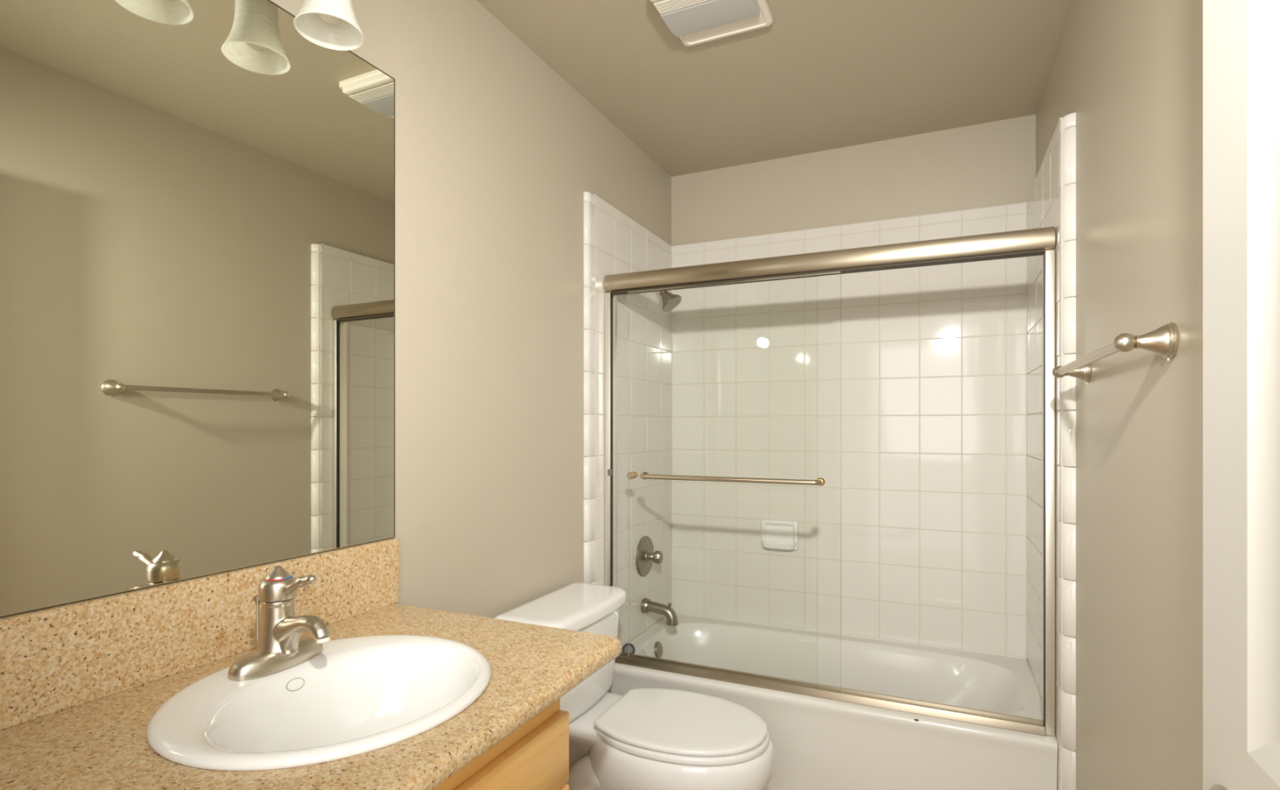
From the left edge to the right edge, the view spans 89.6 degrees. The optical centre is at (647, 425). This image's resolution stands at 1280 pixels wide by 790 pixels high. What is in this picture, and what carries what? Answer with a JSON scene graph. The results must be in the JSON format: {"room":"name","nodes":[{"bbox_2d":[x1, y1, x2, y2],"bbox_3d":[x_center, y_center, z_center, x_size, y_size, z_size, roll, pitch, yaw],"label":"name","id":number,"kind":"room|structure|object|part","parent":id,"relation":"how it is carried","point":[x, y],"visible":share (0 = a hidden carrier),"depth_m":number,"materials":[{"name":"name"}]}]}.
{"room":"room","nodes":[
{"label":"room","id":0,"kind":"room"},
{"bbox_2d":[270,0,672,647],"bbox_3d":[-0.537,0.029,1.781,0.119,2.444,2.919,0,0,25],"label":"wall","id":1,"kind":"structure","parent":0,"point":[517,198],"depth_m":1.96,"materials":[{"name":"beige paint"}]},
{"bbox_2d":[0,0,395,617],"bbox_3d":[-0.852,-0.279,0.995,0.006,1.090,1.185,0,0,25],"label":"wall mirror","id":2,"kind":"object","parent":1,"relation":"attached to","point":[197,197],"visible":1,"depth_m":1.11,"materials":[{"name":"silver mirror"}]},
{"bbox_2d":[0,537,398,730],"bbox_3d":[-0.847,0.341,0.988,0.021,0.150,1.186,0,0,25],"label":"backsplash","id":3,"kind":"structure","parent":1,"relation":"attached to","point":[53,660],"depth_m":1.05,"materials":[{"name":"stone"}]},
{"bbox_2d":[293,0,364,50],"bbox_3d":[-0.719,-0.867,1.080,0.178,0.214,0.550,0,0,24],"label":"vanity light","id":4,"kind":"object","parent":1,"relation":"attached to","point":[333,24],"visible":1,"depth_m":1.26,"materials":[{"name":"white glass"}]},
{"bbox_3d":[-0.615,-0.835,1.245,0.055,0.108,0.055,0,0,24],"label":"bulb","id":5,"kind":"part","parent":4,"relation":"part of","materials":[{"name":"beige glass"}]},
{"bbox_3d":[-0.043,0.021,2.725,0.010,1.755,0.755,0,0,24],"label":"tile panel","id":6,"kind":"part","parent":1,"relation":"part of","materials":[{"name":"white tile"}]},
{"bbox_2d":[635,536,663,576],"bbox_3d":[0.024,0.562,2.758,0.084,0.172,0.172,0,0,24],"label":"shower valve","id":7,"kind":"object","parent":1,"relation":"attached to","point":[646,556],"visible":1,"depth_m":2.74,"materials":[{"name":"silver metal"}]},
{"bbox_3d":[0.014,0.562,2.763,0.033,0.052,0.052,0,0,24],"label":"valve stem","id":8,"kind":"part","parent":7,"relation":"part of","materials":[{"name":"silver metal"}]},
{"bbox_3d":[0.044,0.562,2.749,0.039,0.057,0.057,0,0,24],"label":"valve knob","id":9,"kind":"part","parent":7,"relation":"part of","materials":[{"name":"silver metal"}]},
{"bbox_2d":[640,598,678,626],"bbox_3d":[0.055,0.789,2.738,0.158,0.096,0.064,0,0,24],"label":"tub spout","id":10,"kind":"object","parent":1,"relation":"attached to","point":[647,606],"visible":1,"depth_m":2.72,"materials":[{"name":"silver metal"}]},
{"bbox_2d":[659,290,681,311],"bbox_3d":[0.059,-0.568,2.731,0.172,0.172,0.096,0,0,24],"label":"shower","id":11,"kind":"object","parent":1,"relation":"attached to","point":[670,301],"visible":0.56,"depth_m":2.70,"materials":[{"name":"grey metal"}]},
{"bbox_2d":[476,0,1071,177],"bbox_3d":[0.137,-1.218,1.477,1.846,0.050,3.118,0,0,24],"label":"ceiling","id":12,"kind":"structure","parent":0,"point":[824,75],"depth_m":2.15,"materials":[{"name":"beige paint"}]},
{"bbox_2d":[649,0,773,46],"bbox_3d":[0.183,-1.173,1.815,0.279,0.040,0.296,0,0,24],"label":"exhaust fan","id":13,"kind":"object","parent":12,"relation":"attached to","point":[695,22],"visible":1,"depth_m":1.82,"materials":[{"name":"beige plastic"}]},
{"bbox_2d":[671,114,1035,657],"bbox_3d":[0.817,0.029,2.815,1.708,2.444,0.118,0,0,24],"label":"wall","id":14,"kind":"structure","parent":0,"point":[902,390],"depth_m":2.71,"materials":[{"name":"white tile"}]},
{"bbox_2d":[760,519,798,551],"bbox_3d":[0.575,0.482,2.830,0.164,0.126,0.054,0,0,24],"label":"soap dish","id":15,"kind":"object","parent":14,"relation":"attached to","point":[780,535],"visible":1,"depth_m":2.84,"materials":[{"name":"white ceramic"}]},
{"bbox_2d":[761,539,796,551],"bbox_3d":[0.574,0.526,2.829,0.153,0.037,0.050,0,0,24],"label":"tray","id":16,"kind":"object","parent":15,"relation":"on","point":[780,544],"depth_m":2.82,"materials":[{"name":"white ceramic"}]},
{"bbox_2d":[1025,0,1203,789],"bbox_3d":[0.915,0.029,1.125,0.138,2.444,2.918,0,0,24],"label":"wall","id":17,"kind":"structure","parent":0,"point":[1118,181],"depth_m":1.30,"materials":[{"name":"beige paint"}]},
{"bbox_2d":[604,226,1055,736],"bbox_3d":[0.505,0.157,2.152,1.458,1.464,0.098,0,0,24],"label":"shower door","id":18,"kind":"structure","parent":17,"relation":"attached to","point":[1041,241],"depth_m":2.07,"materials":[{"name":"silver metal"}]},
{"bbox_3d":[-0.062,0.185,2.384,0.027,0.027,0.020,0,0,24],"label":"pull knob","id":19,"kind":"part","parent":18,"relation":"part of","materials":[{"name":"silver metal"}]},
{"bbox_3d":[0.225,0.187,2.314,0.755,1.374,0.006,0,0,24],"label":"glass panel","id":20,"kind":"part","parent":18,"relation":"part of","materials":[{"name":"clear glass"}]},
{"bbox_3d":[1.312,0.021,2.122,0.033,1.755,0.739,0,0,24],"label":"tile panel","id":21,"kind":"part","parent":17,"relation":"part of","materials":[{"name":"white tile"}]},
{"bbox_2d":[1052,322,1178,384],"bbox_3d":[0.927,-0.134,1.324,0.078,0.060,0.683,0,0,24],"label":"towel bar","id":22,"kind":"object","parent":17,"relation":"attached to","point":[1163,341],"visible":1,"depth_m":1.04,"materials":[{"name":"silver metal"}]},
{"bbox_3d":[1.069,-0.135,1.603,0.050,0.057,0.057,0,0,24],"label":"post","id":23,"kind":"part","parent":22,"relation":"part of","materials":[{"name":"silver metal"}]},
{"bbox_3d":[0.811,-0.135,1.033,0.050,0.057,0.057,0,0,24],"label":"post","id":24,"kind":"part","parent":22,"relation":"part of","materials":[{"name":"silver metal"}]},
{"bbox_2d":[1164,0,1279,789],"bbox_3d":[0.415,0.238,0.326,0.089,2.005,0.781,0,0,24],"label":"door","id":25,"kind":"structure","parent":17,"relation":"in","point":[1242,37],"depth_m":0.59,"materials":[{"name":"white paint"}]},
{"bbox_3d":[0.534,0.385,0.632,0.054,0.068,0.068,0,0,24],"label":"knob","id":26,"kind":"part","parent":25,"relation":"part of","materials":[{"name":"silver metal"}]},
{"bbox_3d":[0.441,-0.176,0.320,0.033,0.947,0.562,0,0,24],"label":"panel","id":27,"kind":"part","parent":25,"relation":"part of","materials":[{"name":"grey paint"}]},
{"bbox_3d":[-0.110,1.276,0.930,1.846,0.050,4.318,0,0,24],"label":"floor","id":28,"kind":"structure","parent":0,"visible":0},
{"bbox_2d":[432,698,568,789],"bbox_3d":[-0.618,0.852,0.815,0.571,0.798,1.050,0,0,24],"label":"vanity cabinet","id":29,"kind":"object","parent":28,"relation":"on","point":[535,756],"visible":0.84,"depth_m":1.06,"materials":[{"name":"brown wood"}]},
{"bbox_2d":[0,537,622,789],"bbox_3d":[-0.574,0.359,0.864,0.632,0.185,1.186,0,0,24],"label":"countertop","id":30,"kind":"structure","parent":29,"relation":"on","point":[82,683],"depth_m":0.98,"materials":[{"name":"stone"}]},
{"bbox_2d":[227,565,330,681],"bbox_3d":[-0.614,0.321,1.071,0.142,0.168,0.156,0,0,-32],"label":"faucet","id":31,"kind":"object","parent":30,"relation":"on","point":[281,646],"visible":1,"depth_m":1.06,"materials":[{"name":"silver metal"}]},
{"bbox_3d":[-0.662,0.346,1.094,0.015,0.116,0.015,0,0,24],"label":"lift rod","id":32,"kind":"part","parent":31,"relation":"part of","materials":[{"name":"silver metal"}]},
{"bbox_3d":[-0.626,0.389,1.091,0.062,0.032,0.160,0,0,24],"label":"plate","id":33,"kind":"part","parent":31,"relation":"part of","materials":[{"name":"silver metal"}]},
{"bbox_3d":[-0.578,0.266,1.068,0.083,0.046,0.025,0,0,24],"label":"lever","id":34,"kind":"part","parent":31,"relation":"part of","materials":[{"name":"silver metal"}]},
{"bbox_2d":[146,635,491,770],"bbox_3d":[-0.487,0.482,1.012,0.462,0.162,0.478,0,0,24],"label":"sink","id":35,"kind":"object","parent":30,"relation":"in","point":[365,694],"visible":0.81,"depth_m":1.05,"materials":[{"name":"white ceramic"}]},
{"bbox_3d":[-0.258,0.895,0.944,0.020,0.482,0.516,0,0,24],"label":"door","id":36,"kind":"part","parent":29,"relation":"part of","materials":[{"name":"brown wood"}]},
{"bbox_2d":[493,582,774,789],"bbox_3d":[-0.007,0.906,1.890,0.757,0.728,0.468,0,0,24],"label":"toilet","id":37,"kind":"object","parent":28,"relation":"on","point":[641,739],"visible":0.8,"depth_m":1.80,"materials":[{"name":"white ceramic"}]},
{"bbox_3d":[-0.245,0.565,1.997,0.234,0.044,0.468,0,0,24],"label":"tank lid","id":38,"kind":"part","parent":37,"relation":"part of","materials":[{"name":"white ceramic"}]},
{"bbox_3d":[-0.250,0.728,1.999,0.212,0.282,0.436,0,0,24],"label":"tank","id":39,"kind":"part","parent":37,"relation":"part of","materials":[{"name":"white ceramic"}]},
{"bbox_3d":[0.108,0.841,1.838,0.464,0.016,0.364,0,0,24],"label":"seat lid","id":40,"kind":"part","parent":37,"relation":"part of","materials":[{"name":"white plastic"}]},
{"bbox_3d":[0.073,1.062,1.853,0.581,0.378,0.378,0,0,24],"label":"bowl","id":41,"kind":"part","parent":37,"relation":"part of","materials":[{"name":"white ceramic"}]},
{"bbox_3d":[0.115,0.862,1.835,0.460,0.019,0.372,0,0,24],"label":"seat","id":42,"kind":"part","parent":37,"relation":"part of","materials":[{"name":"white plastic"}]},
{"bbox_2d":[607,613,1057,789],"bbox_3d":[0.635,1.068,2.436,1.464,0.362,0.721,0,0,24],"label":"bathtub","id":43,"kind":"object","parent":28,"relation":"on","point":[819,744],"visible":0.62,"depth_m":2.16,"materials":[{"name":"white ceramic"}]},
{"bbox_2d":[622,643,635,653],"bbox_3d":[-0.074,0.866,2.486,0.051,0.048,0.032,0,0,2],"label":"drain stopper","id":44,"kind":"object","parent":43,"relation":"on","point":[628,647],"visible":0.73,"depth_m":2.48,"materials":[{"name":"metal"}]},
{"bbox_3d":[0.042,0.949,2.726,0.033,0.070,0.068,0,0,24],"label":"overflow plate","id":45,"kind":"part","parent":43,"relation":"part of","materials":[{"name":"silver metal"}]}
]}

